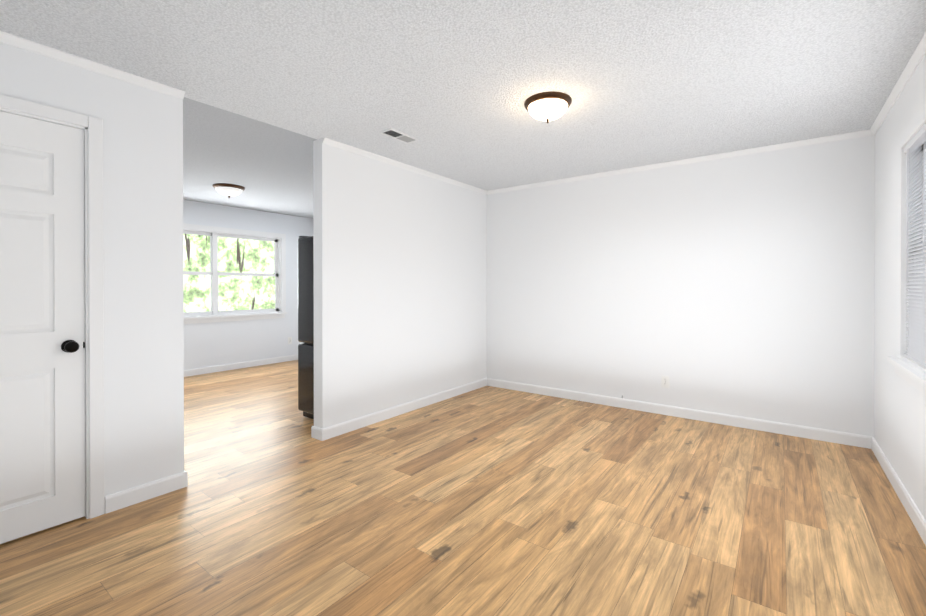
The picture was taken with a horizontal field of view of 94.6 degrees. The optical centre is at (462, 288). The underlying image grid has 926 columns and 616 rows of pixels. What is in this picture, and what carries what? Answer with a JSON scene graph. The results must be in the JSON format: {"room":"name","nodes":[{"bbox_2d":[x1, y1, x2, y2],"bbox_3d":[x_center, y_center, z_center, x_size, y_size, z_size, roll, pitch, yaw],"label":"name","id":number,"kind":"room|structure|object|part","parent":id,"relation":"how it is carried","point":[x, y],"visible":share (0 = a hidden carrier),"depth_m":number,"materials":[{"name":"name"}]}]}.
{"room":"empty living room","nodes":[
{"label":"empty living room","id":0,"kind":"room"},
{"bbox_2d":[0,42,486,505],"bbox_3d":[-1.381,0.004,3.220,0.120,2.440,5.470,0,0,37],"label":"wall","id":1,"kind":"structure","parent":0,"point":[400,282],"depth_m":3.48,"materials":[{"name":"white paint"}]},
{"bbox_2d":[0,111,85,543],"bbox_3d":[-2.248,0.185,1.953,0.106,2.066,0.800,0,0,37],"label":"door leaf","id":2,"kind":"structure","parent":1,"relation":"in","point":[42,383],"depth_m":2.15,"materials":[{"name":"white paint"}]},
{"bbox_3d":[-2.024,0.299,2.226,0.071,0.066,0.094,0,0,37],"label":"door knob","id":3,"kind":"part","parent":2,"relation":"part of","materials":[{"name":"black metal"}]},
{"bbox_2d":[0,94,104,518],"bbox_3d":[-2.290,0.155,1.984,0.136,2.151,0.946,0,0,37],"label":"door frame","id":4,"kind":"structure","parent":1,"relation":"attached to","point":[94,125],"depth_m":2.29,"materials":[{"name":"white wood"}]},
{"bbox_2d":[0,31,184,99],"bbox_3d":[-2.318,-1.188,1.826,0.032,0.042,2.005,0,0,37],"label":"crown molding","id":5,"kind":"structure","parent":1,"relation":"attached to","point":[6,38],"depth_m":2.26,"materials":[{"name":"white"}]},
{"bbox_2d":[105,471,187,513],"bbox_3d":[-1.850,1.182,2.507,0.044,0.092,0.402,0,0,37],"label":"baseboard","id":6,"kind":"structure","parent":1,"relation":"attached to","point":[131,496],"depth_m":2.48,"materials":[{"name":"white wood"}]},
{"bbox_2d":[317,378,488,440],"bbox_3d":[-0.442,1.172,4.403,0.044,0.092,2.379,0,0,37],"label":"baseboard","id":7,"kind":"structure","parent":1,"relation":"attached to","point":[348,426],"depth_m":4.07,"materials":[{"name":"white wood"}]},
{"bbox_2d":[322,137,487,194],"bbox_3d":[-0.418,-1.201,4.382,0.032,0.042,2.365,0,0,37],"label":"crown molding","id":8,"kind":"structure","parent":1,"relation":"attached to","point":[326,141],"depth_m":4.08,"materials":[{"name":"white"}]},
{"bbox_2d":[183,200,312,369],"bbox_3d":[-4.295,-0.007,5.385,0.120,2.440,5.710,0,0,37],"label":"wall","id":9,"kind":"structure","parent":0,"point":[215,343],"depth_m":6.59,"materials":[{"name":"white paint"}]},
{"bbox_2d":[183,223,286,323],"bbox_3d":[-3.620,-0.212,6.253,0.165,1.388,2.150,0,0,37],"label":"window","id":10,"kind":"structure","parent":9,"relation":"in","point":[214,314],"depth_m":6.46,"materials":[{"name":"white"}]},
{"bbox_2d":[184,354,297,376],"bbox_3d":[-4.253,1.168,5.335,0.014,0.092,5.430,0,0,37],"label":"baseboard","id":11,"kind":"structure","parent":9,"relation":"attached to","point":[191,372],"depth_m":6.47,"materials":[{"name":"white wood"}]},
{"bbox_2d":[0,360,925,615],"bbox_3d":[-1.367,1.254,3.215,7.416,0.060,5.710,0,0,37],"label":"floor","id":12,"kind":"structure","parent":0,"point":[489,501],"depth_m":2.23,"materials":[{"name":"brown wood"}]},
{"bbox_2d":[298,236,313,418],"bbox_3d":[-1.156,0.361,4.111,0.540,1.718,0.725,0,0,37],"label":"fridge","id":13,"kind":"object","parent":12,"relation":"on","point":[305,329],"visible":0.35,"depth_m":3.93,"materials":[{"name":"black metal"}]},
{"bbox_2d":[0,0,925,218],"bbox_3d":[-1.366,-1.256,3.203,7.416,0.080,5.710,0,0,37],"label":"ceiling","id":14,"kind":"structure","parent":0,"point":[452,86],"depth_m":2.41,"materials":[{"name":"white paint"}]},
{"bbox_2d":[212,183,244,197],"bbox_3d":[-2.800,-1.155,5.110,0.345,0.140,0.345,0,0,37],"label":"ceiling light","id":15,"kind":"object","parent":14,"relation":"attached to","point":[227,189],"visible":1,"depth_m":5.01,"materials":[{"name":"white glass"}]},
{"bbox_2d":[379,128,418,143],"bbox_3d":[-0.503,-1.213,3.390,0.135,0.008,0.315,0,0,37],"label":"ceiling vent","id":16,"kind":"object","parent":14,"relation":"in","point":[398,135],"visible":1,"depth_m":3.38,"materials":[{"name":"white metal"}]},
{"bbox_2d":[524,91,571,122],"bbox_3d":[0.550,-1.144,2.771,0.304,0.140,0.304,0,0,37],"label":"ceiling light","id":17,"kind":"object","parent":14,"relation":"attached to","point":[548,106],"visible":1,"depth_m":2.69,"materials":[{"name":"white glass"}]},
{"bbox_2d":[487,135,874,436],"bbox_3d":[1.757,-0.002,4.370,3.786,2.440,0.120,0,0,37],"label":"wall","id":18,"kind":"structure","parent":0,"point":[742,286],"depth_m":3.94,"materials":[{"name":"white paint"}]},
{"bbox_2d":[661,375,668,387],"bbox_3d":[1.963,0.900,4.142,0.070,0.115,0.008,0,0,37],"label":"electrical outlet","id":19,"kind":"object","parent":18,"relation":"attached to","point":[664,381],"visible":1,"depth_m":4.14,"materials":[{"name":"white plastic"}]},
{"bbox_2d":[489,378,868,447],"bbox_3d":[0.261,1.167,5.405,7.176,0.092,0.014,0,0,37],"label":"baseboard","id":20,"kind":"structure","parent":18,"relation":"attached to","point":[838,437],"depth_m":3.95,"materials":[{"name":"white wood"}]},
{"bbox_2d":[488,130,871,194],"bbox_3d":[1.698,-1.200,4.314,3.510,0.042,0.032,0,0,37],"label":"crown molding","id":21,"kind":"structure","parent":18,"relation":"attached to","point":[864,133],"depth_m":3.94,"materials":[{"name":"white"}]},
{"bbox_2d":[874,54,925,519],"bbox_3d":[1.562,0.015,1.033,0.120,2.440,5.710,0,0,37],"label":"wall","id":22,"kind":"structure","parent":0,"point":[900,420],"depth_m":2.70,"materials":[{"name":"white paint"}]},
{"bbox_2d":[868,32,925,135],"bbox_3d":[1.501,-1.184,1.073,0.032,0.042,5.470,0,0,37],"label":"crown molding","id":23,"kind":"structure","parent":22,"relation":"attached to","point":[916,58],"depth_m":2.47,"materials":[{"name":"white"}]},
{"bbox_2d":[869,436,925,544],"bbox_3d":[1.496,1.189,1.063,0.014,0.092,5.430,0,0,37],"label":"baseboard","id":24,"kind":"structure","parent":22,"relation":"attached to","point":[914,513],"depth_m":2.48,"materials":[{"name":"white wood"}]},
{"bbox_2d":[887,116,925,394],"bbox_3d":[2.119,-0.172,1.821,0.165,1.373,1.940,0,0,37],"label":"window","id":25,"kind":"structure","parent":22,"relation":"in","point":[911,372],"depth_m":2.52,"materials":[{"name":"white"}]},
{"bbox_2d":[904,123,925,367],"bbox_3d":[2.105,-0.219,1.831,0.052,1.236,1.750,0,0,37],"label":"window blind","id":26,"kind":"object","parent":25,"relation":"attached to","point":[916,328],"visible":1,"depth_m":2.36,"materials":[{"name":"white plastic"}]},
{"label":"outside","id":27,"kind":"structure","parent":0,"visible":0},
{"bbox_2d":[183,234,274,311],"bbox_3d":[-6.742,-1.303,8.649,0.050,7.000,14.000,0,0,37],"label":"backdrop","id":28,"kind":"structure","parent":27,"point":[249,245],"depth_m":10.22,"materials":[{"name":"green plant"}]}
]}

